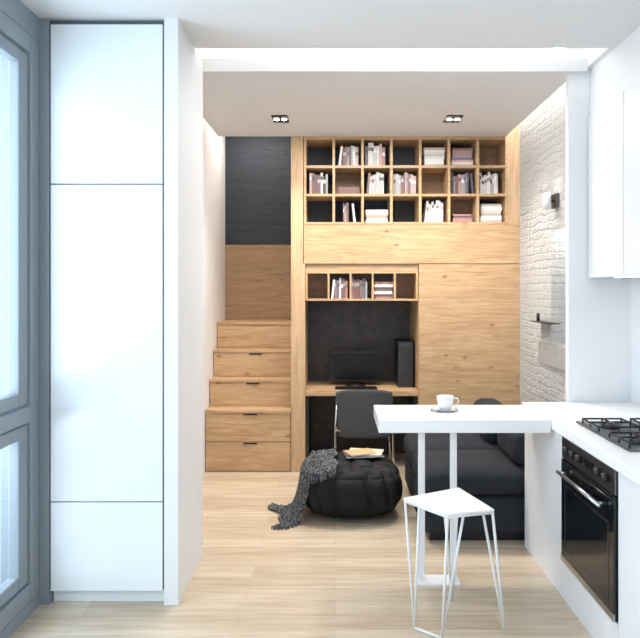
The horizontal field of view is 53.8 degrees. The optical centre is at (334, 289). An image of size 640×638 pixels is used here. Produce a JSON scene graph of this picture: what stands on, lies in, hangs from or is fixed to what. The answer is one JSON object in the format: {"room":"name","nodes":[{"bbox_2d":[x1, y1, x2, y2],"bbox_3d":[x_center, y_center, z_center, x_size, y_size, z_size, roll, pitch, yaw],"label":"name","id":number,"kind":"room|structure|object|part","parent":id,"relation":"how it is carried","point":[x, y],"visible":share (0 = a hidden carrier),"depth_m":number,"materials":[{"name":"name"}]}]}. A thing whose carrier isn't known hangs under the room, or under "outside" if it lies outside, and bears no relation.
{"room":"studio apartment","nodes":[
{"label":"studio apartment","id":0,"kind":"room"},
{"bbox_2d":[0,0,39,41],"bbox_3d":[-1.600,-1.320,1.300,0.200,0.120,3.800,0,0,0],"label":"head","id":1,"kind":"object","parent":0,"point":[16,10],"depth_m":3.02},
{"bbox_2d":[0,18,53,604],"bbox_3d":[-1.576,0.110,3.490,0.248,2.980,0.580,0,0,0],"label":"window","id":2,"kind":"structure","parent":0,"point":[46,595],"depth_m":3.20,"materials":[{"name":"clear glass"}]},
{"bbox_2d":[0,10,38,632],"bbox_3d":[-1.540,0.140,2.650,0.080,2.800,1.100,0,0,0],"label":"frame","id":3,"kind":"object","parent":2,"relation":"attached to","point":[19,409],"visible":1,"depth_m":3.04,"materials":[{"name":"grey"}]},
{"bbox_2d":[0,593,39,637],"bbox_3d":[-1.600,1.570,1.300,0.200,0.060,3.800,0,0,0],"label":"baseboard","id":4,"kind":"structure","parent":2,"relation":"attached to","point":[30,608],"depth_m":3.01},
{"bbox_2d":[203,118,224,473],"bbox_3d":[-1.222,-0.050,5.275,0.157,3.300,2.950,0,0,0],"label":"wall","id":5,"kind":"structure","parent":0,"point":[213,145],"depth_m":5.83,"materials":[{"name":"white paint"}]},
{"bbox_2d":[225,136,290,319],"bbox_3d":[-0.765,-0.050,6.580,0.756,3.300,0.040,0,0,0],"label":"wall","id":6,"kind":"structure","parent":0,"point":[257,168],"depth_m":6.56,"materials":[{"name":"black paint"}]},
{"bbox_2d":[9,453,591,637],"bbox_3d":[0.150,1.650,3.075,3.700,0.100,7.350,0,0,0],"label":"floor","id":7,"kind":"structure","parent":0,"point":[322,576],"depth_m":3.37,"materials":[{"name":"brown wood"}]},
{"bbox_2d":[51,21,163,600],"bbox_3d":[-1.160,0.113,3.487,0.574,2.975,0.575,0,0,0],"label":"storage cabinet","id":8,"kind":"object","parent":7,"relation":"on","point":[107,77],"visible":0.97,"depth_m":3.20,"materials":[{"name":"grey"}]},
{"bbox_3d":[-1.161,-0.946,3.211,0.568,0.809,0.022,0,0,0],"label":"door panel","id":9,"kind":"part","parent":8,"relation":"part of","materials":[{"name":"white paint"}]},
{"bbox_3d":[-1.161,0.270,3.211,0.568,1.609,0.022,0,0,0],"label":"door panel","id":10,"kind":"part","parent":8,"relation":"part of","materials":[{"name":"white laminate"}]},
{"bbox_3d":[-1.161,1.305,3.211,0.568,0.450,0.022,0,0,0],"label":"door panel","id":11,"kind":"part","parent":8,"relation":"part of","materials":[{"name":"white paint"}]},
{"bbox_2d":[164,18,202,604],"bbox_3d":[-0.832,0.110,3.500,0.071,2.980,0.600,0,0,0],"label":"wall partition","id":12,"kind":"structure","parent":7,"relation":"on","point":[183,65],"depth_m":3.29,"materials":[{"name":"white paint"}]},
{"bbox_2d":[205,320,290,471],"bbox_3d":[-0.765,0.955,6.043,0.752,1.290,1.023,0,0,0],"label":"stairs","id":13,"kind":"structure","parent":7,"relation":"on","point":[248,415],"depth_m":5.72,"materials":[{"name":"brown wood"}]},
{"bbox_2d":[291,136,303,471],"bbox_3d":[-0.334,-0.050,6.050,0.106,3.300,1.020,0,0,0],"label":"wooden post","id":14,"kind":"object","parent":7,"relation":"on","point":[297,142],"depth_m":5.54,"materials":[{"name":"brown wood"}]},
{"bbox_2d":[306,452,402,517],"bbox_3d":[0.115,1.405,4.580,0.730,0.388,0.660,0,0,0],"label":"pouf","id":15,"kind":"object","parent":7,"relation":"on","point":[360,487],"visible":0.74,"depth_m":4.30,"materials":[{"name":"black fabric"}]},
{"bbox_2d":[268,446,338,529],"bbox_3d":[-0.233,1.385,4.470,0.518,0.431,0.555,0,0,0],"label":"throw blanket","id":16,"kind":"object","parent":15,"relation":"on","point":[318,463],"visible":1,"depth_m":4.38,"materials":[{"name":"grey fabric"}]},
{"bbox_2d":[343,448,383,457],"bbox_3d":[0.210,1.196,4.630,0.308,0.027,0.257,0,0,0],"label":"magazines","id":17,"kind":"object","parent":15,"relation":"on","point":[353,452],"visible":1,"depth_m":4.58,"materials":[{"name":"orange paper"}]},
{"bbox_2d":[305,381,417,457],"bbox_3d":[0.236,1.245,5.859,0.996,0.710,0.618,0,0,0],"label":"desk","id":18,"kind":"object","parent":7,"relation":"on","point":[314,388],"visible":0.55,"depth_m":5.69,"materials":[{"name":"brown wood"}]},
{"bbox_2d":[331,351,380,385],"bbox_3d":[0.195,0.730,5.890,0.470,0.319,0.200,0,0,0],"label":"computer monitor","id":19,"kind":"object","parent":18,"relation":"on","point":[355,367],"visible":0.94,"depth_m":5.86,"materials":[{"name":"black plastic"}]},
{"bbox_2d":[335,386,377,389],"bbox_3d":[0.190,0.881,5.680,0.380,0.016,0.120,0,0,0],"label":"keyboard","id":20,"kind":"object","parent":18,"relation":"on","point":[336,387],"visible":1,"depth_m":5.62,"materials":[{"name":"black plastic"}]},
{"bbox_2d":[394,339,412,386],"bbox_3d":[0.645,0.680,5.919,0.140,0.420,0.362,0,0,0],"label":"computer tower","id":21,"kind":"object","parent":18,"relation":"on","point":[403,348],"visible":1,"depth_m":5.74,"materials":[{"name":"black plastic"}]},
{"bbox_2d":[334,390,394,464],"bbox_3d":[0.250,1.217,5.543,0.518,0.751,0.482,0,0,0],"label":"desk chair","id":22,"kind":"object","parent":7,"relation":"on","point":[354,410],"depth_m":5.33,"materials":[{"name":"black plastic"}]},
{"bbox_2d":[403,487,505,637],"bbox_3d":[0.574,1.297,2.978,0.346,0.604,0.367,0,0,-37],"label":"bar stool","id":23,"kind":"object","parent":7,"relation":"on","point":[456,503],"visible":1,"depth_m":2.94,"materials":[{"name":"white metal"}]},
{"bbox_3d":[0.552,1.002,2.955,0.339,0.013,0.329,0,0,-28],"label":"seat","id":24,"kind":"part","parent":23,"relation":"part of","materials":[{"name":"white"}]},
{"bbox_2d":[374,405,550,585],"bbox_3d":[0.699,1.150,3.615,0.928,0.900,0.450,0,0,0],"label":"breakfast bar","id":25,"kind":"object","parent":7,"relation":"on","point":[419,419],"visible":0.78,"depth_m":3.45,"materials":[{"name":"white wood"}]},
{"bbox_3d":[0.562,1.185,3.460,0.235,0.830,0.120,0,0,0],"label":"leg frame","id":26,"kind":"part","parent":25,"relation":"part of","materials":[{"name":"white metal"}]},
{"bbox_2d":[430,394,458,410],"bbox_3d":[0.641,0.657,3.659,0.154,0.084,0.151,0,0,19],"label":"coffee cup","id":27,"kind":"object","parent":25,"relation":"on","point":[445,402],"visible":1,"depth_m":3.63,"materials":[{"name":"white ceramic"}]},
{"bbox_2d":[404,398,524,539],"bbox_3d":[1.076,1.233,4.540,1.062,0.734,1.167,0,0,0],"label":"sofa","id":28,"kind":"object","parent":7,"relation":"on","point":[490,466],"visible":0.53,"depth_m":4.02,"materials":[{"name":"black fabric"}]},
{"bbox_2d":[404,433,500,463],"bbox_3d":[0.944,1.207,4.825,0.796,0.196,0.576,0,0,0],"label":"seat cushion","id":29,"kind":"object","parent":28,"relation":"on","point":[433,441],"depth_m":4.67,"materials":[{"name":"black fabric"}]},
{"bbox_2d":[412,450,524,494],"bbox_3d":[0.947,1.206,4.245,0.797,0.197,0.577,0,0,0],"label":"seat cushion","id":30,"kind":"object","parent":28,"relation":"on","point":[479,472],"depth_m":3.99,"materials":[{"name":"black fabric"}]},
{"bbox_2d":[473,398,503,443],"bbox_3d":[1.220,1.003,4.849,0.246,0.274,0.546,0,0,0],"label":"cushion","id":31,"kind":"object","parent":28,"relation":"on","point":[484,438],"depth_m":4.77,"materials":[{"name":"black fabric"}]},
{"bbox_2d":[497,433,524,465],"bbox_3d":[1.238,1.019,4.256,0.203,0.243,0.493,0,0,0],"label":"cushion","id":32,"kind":"object","parent":28,"relation":"on","point":[512,445],"depth_m":4.08,"materials":[{"name":"black fabric"}]},
{"bbox_2d":[522,402,639,637],"bbox_3d":[1.505,1.150,2.567,0.680,0.900,2.735,0,0,0],"label":"kitchen cabinet","id":33,"kind":"object","parent":7,"relation":"on","point":[543,451],"depth_m":3.25,"materials":[{"name":"white paint"}]},
{"bbox_2d":[522,402,639,485],"bbox_3d":[1.505,0.725,2.567,0.680,0.050,2.735,0,0,0],"label":"countertop","id":34,"kind":"structure","parent":33,"relation":"on","point":[563,416],"depth_m":3.30,"materials":[{"name":"white stone"}]},
{"bbox_2d":[556,436,617,621],"bbox_3d":[1.448,1.076,2.955,0.645,0.638,0.620,0,0,0],"label":"oven","id":35,"kind":"object","parent":33,"relation":"in","point":[589,486],"visible":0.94,"depth_m":2.89,"materials":[{"name":"black glass"}]},
{"bbox_3d":[1.149,0.925,2.955,0.047,0.019,0.510,0,0,0],"label":"handle","id":36,"kind":"part","parent":35,"relation":"part of","materials":[{"name":"silver metal"}]},
{"bbox_3d":[1.171,1.162,2.955,0.002,0.336,0.510,0,0,0],"label":"door window trim","id":37,"kind":"part","parent":35,"relation":"part of","materials":[{"name":"black glass"}]},
{"bbox_3d":[1.173,1.380,2.955,0.005,0.030,0.620,0,0,0],"label":"door frame","id":38,"kind":"part","parent":35,"relation":"part of","materials":[{"name":"silver metal"}]},
{"bbox_2d":[563,562,617,637],"bbox_3d":[1.512,1.500,2.955,0.655,0.200,0.630,0,0,0],"label":"plinth","id":39,"kind":"object","parent":33,"relation":"in","point":[595,620],"depth_m":2.97,"materials":[{"name":"paint"}]},
{"bbox_2d":[576,417,639,451],"bbox_3d":[1.520,0.682,3.020,0.500,0.036,0.600,0,0,0],"label":"gas hob","id":40,"kind":"object","parent":33,"relation":"in","point":[625,434],"visible":1,"depth_m":3.08,"materials":[{"name":"grey metal"}]},
{"bbox_2d":[303,264,307,460],"bbox_3d":[-0.272,0.685,5.855,0.018,1.830,0.630,0,0,0],"label":"wall","id":41,"kind":"structure","parent":0,"point":[305,303],"depth_m":5.54,"materials":[{"name":"brown wood"}]},
{"bbox_2d":[20,0,639,48],"bbox_3d":[0.150,-1.540,1.500,3.700,0.320,4.200,0,0,0],"label":"ceiling","id":42,"kind":"structure","parent":0,"point":[209,24],"depth_m":3.24,"materials":[{"name":"white paint"}]},
{"bbox_2d":[590,27,639,113],"bbox_3d":[1.722,-1.240,1.670,0.255,0.280,4.540,0,0,0],"label":"bulkhead","id":43,"kind":"object","parent":42,"relation":"attached to","point":[619,69],"depth_m":3.57,"materials":[{"name":"white paint"}]},
{"bbox_2d":[308,301,409,452],"bbox_3d":[0.230,0.685,6.185,1.010,1.830,0.030,0,0,0],"label":"wall","id":44,"kind":"structure","parent":0,"point":[332,325],"depth_m":6.17,"materials":[{"name":"paint"}]},
{"bbox_2d":[196,49,564,58],"bbox_3d":[0.150,-1.750,5.175,3.700,0.100,3.150,0,0,0],"label":"ceiling","id":45,"kind":"structure","parent":0,"point":[204,53],"depth_m":4.53,"materials":[{"name":"white paint"}]},
{"bbox_2d":[304,135,507,136],"bbox_3d":[0.623,-1.523,5.555,1.795,0.354,0.030,0,0,0],"label":"wall","id":46,"kind":"structure","parent":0,"point":[507,135],"depth_m":5.54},
{"bbox_2d":[304,225,519,263],"bbox_3d":[0.675,-0.403,5.555,1.901,0.340,0.030,0,0,0],"label":"wood band","id":47,"kind":"object","parent":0,"point":[323,244],"depth_m":5.54,"materials":[{"name":"brown wood"}]},
{"bbox_2d":[410,301,417,404],"bbox_3d":[0.750,0.685,5.885,0.030,1.830,0.630,0,0,0],"label":"wall","id":48,"kind":"structure","parent":0,"point":[413,304],"depth_m":5.83,"materials":[{"name":"brown wood"}]},
{"bbox_2d":[418,264,519,404],"bbox_3d":[1.182,0.686,5.555,0.888,1.827,0.030,0,0,0],"label":"wall wood","id":49,"kind":"structure","parent":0,"point":[469,314],"depth_m":5.54,"materials":[{"name":"brown wood"}]},
{"bbox_2d":[305,264,417,300],"bbox_3d":[0.236,-0.067,5.710,0.994,0.323,0.300,0,0,0],"label":"niche shelf","id":50,"kind":"object","parent":49,"relation":"attached to","point":[319,278],"visible":0.94,"depth_m":5.60,"materials":[{"name":"brown wood"}]},
{"bbox_2d":[331,278,392,298],"bbox_3d":[0.241,-0.017,5.683,0.552,0.187,0.185,0,0,0],"label":"books","id":51,"kind":"object","parent":50,"relation":"in","point":[382,290],"visible":0.95,"depth_m":5.60,"materials":[{"name":"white paper"}]},
{"bbox_2d":[508,124,519,224],"bbox_3d":[1.573,-1.137,5.555,0.105,1.125,0.030,0,0,0],"label":"wall wood edge","id":52,"kind":"object","parent":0,"point":[514,136],"depth_m":5.54,"materials":[{"name":"brown wood"}]},
{"bbox_2d":[520,49,565,404],"bbox_3d":[1.713,-0.050,4.780,0.174,3.300,1.580,0,0,0],"label":"brick wall","id":53,"kind":"structure","parent":0,"point":[543,133],"depth_m":4.94,"materials":[{"name":"white brick"}]},
{"bbox_2d":[531,313,559,323],"bbox_3d":[1.583,0.214,4.760,0.086,0.068,0.420,0,0,0],"label":"wall shelf","id":54,"kind":"object","parent":53,"relation":"attached to","point":[537,314],"depth_m":4.82,"materials":[{"name":"black metal"}]},
{"bbox_2d":[543,193,559,209],"bbox_3d":[1.574,-0.647,4.610,0.104,0.114,0.100,0,0,0],"label":"wall sconce","id":55,"kind":"object","parent":53,"relation":"attached to","point":[550,201],"depth_m":4.58,"materials":[{"name":"white metal"}]},
{"bbox_2d":[566,49,630,401],"bbox_3d":[1.655,-0.050,3.965,0.390,3.300,0.050,0,0,0],"label":"wall","id":56,"kind":"structure","parent":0,"point":[598,310],"depth_m":3.94,"materials":[{"name":"white paint"}]},
{"bbox_2d":[584,49,612,68],"bbox_3d":[1.705,-1.540,3.770,0.290,0.320,0.340,0,0,0],"label":"wall kitchen infill","id":57,"kind":"structure","parent":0,"point":[593,56],"depth_m":3.80,"materials":[{"name":"white paint"}]},
{"bbox_2d":[631,277,639,405],"bbox_3d":[1.925,-0.050,1.695,0.150,3.300,4.590,0,0,0],"label":"wall","id":58,"kind":"structure","parent":0,"point":[635,281],"depth_m":3.88,"materials":[{"name":"white paint"}]},
{"bbox_2d":[588,80,639,277],"bbox_3d":[1.712,-0.584,2.567,0.265,1.023,2.735,0,0,0],"label":"upper cabinet","id":59,"kind":"object","parent":58,"relation":"attached to","point":[614,127],"visible":1,"depth_m":3.56,"materials":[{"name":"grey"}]},
{"bbox_3d":[1.590,-0.583,3.692,0.020,1.015,0.479,0,0,0],"label":"door","id":60,"kind":"part","parent":59,"relation":"part of","materials":[{"name":"white paint"}]},
{"bbox_3d":[1.590,-0.583,3.200,0.020,1.015,0.494,0,0,0],"label":"door","id":61,"kind":"part","parent":59,"relation":"part of","materials":[{"name":"white paint"}]},
{"bbox_3d":[1.900,-0.050,5.370,0.200,3.300,2.760,0,0,0],"label":"wall","id":62,"kind":"structure","parent":0,"visible":0},
{"bbox_2d":[203,74,567,135],"bbox_3d":[0.235,-1.385,4.740,2.530,0.070,1.600,0,0,0],"label":"ceiling","id":63,"kind":"structure","parent":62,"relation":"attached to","point":[233,104],"depth_m":4.51,"materials":[{"name":"white paint"}]},
{"bbox_2d":[271,115,288,122],"bbox_3d":[-0.430,-1.345,4.960,0.124,0.011,0.200,0,0,0],"label":"recessed light","id":64,"kind":"object","parent":63,"relation":"attached to","point":[276,118],"visible":1,"depth_m":4.93,"materials":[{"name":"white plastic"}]},
{"bbox_2d":[202,59,587,73],"bbox_3d":[0.265,-1.387,3.915,2.590,0.075,0.050,0,0,0],"label":"beam","id":65,"kind":"structure","parent":63,"relation":"attached to","point":[210,66],"depth_m":3.89,"materials":[{"name":"white paint"}]},
{"bbox_2d":[443,115,463,122],"bbox_3d":[0.930,-1.345,4.960,0.124,0.011,0.200,0,0,0],"label":"recessed light","id":66,"kind":"object","parent":63,"relation":"attached to","point":[450,118],"visible":1,"depth_m":4.94,"materials":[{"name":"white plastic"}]},
{"bbox_2d":[304,137,507,224],"bbox_3d":[0.623,-0.960,5.697,1.795,0.770,0.325,0,0,0],"label":"bookcase","id":67,"kind":"object","parent":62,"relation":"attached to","point":[321,154],"visible":0.78,"depth_m":5.70,"materials":[{"name":"brown wood"}]},
{"bbox_2d":[310,143,501,221],"bbox_3d":[0.629,-0.951,5.673,1.709,0.711,0.187,0,0,0],"label":"books","id":68,"kind":"object","parent":67,"relation":"in","point":[374,155],"visible":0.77,"depth_m":5.59,"materials":[{"name":"grey paper"}]},
{"bbox_2d":[538,342,565,370],"bbox_3d":[1.619,0.490,4.650,0.011,0.160,0.700,0,0,0],"label":"wall panel","id":69,"kind":"object","parent":62,"relation":"attached to","point":[554,356],"visible":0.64,"depth_m":4.67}
]}

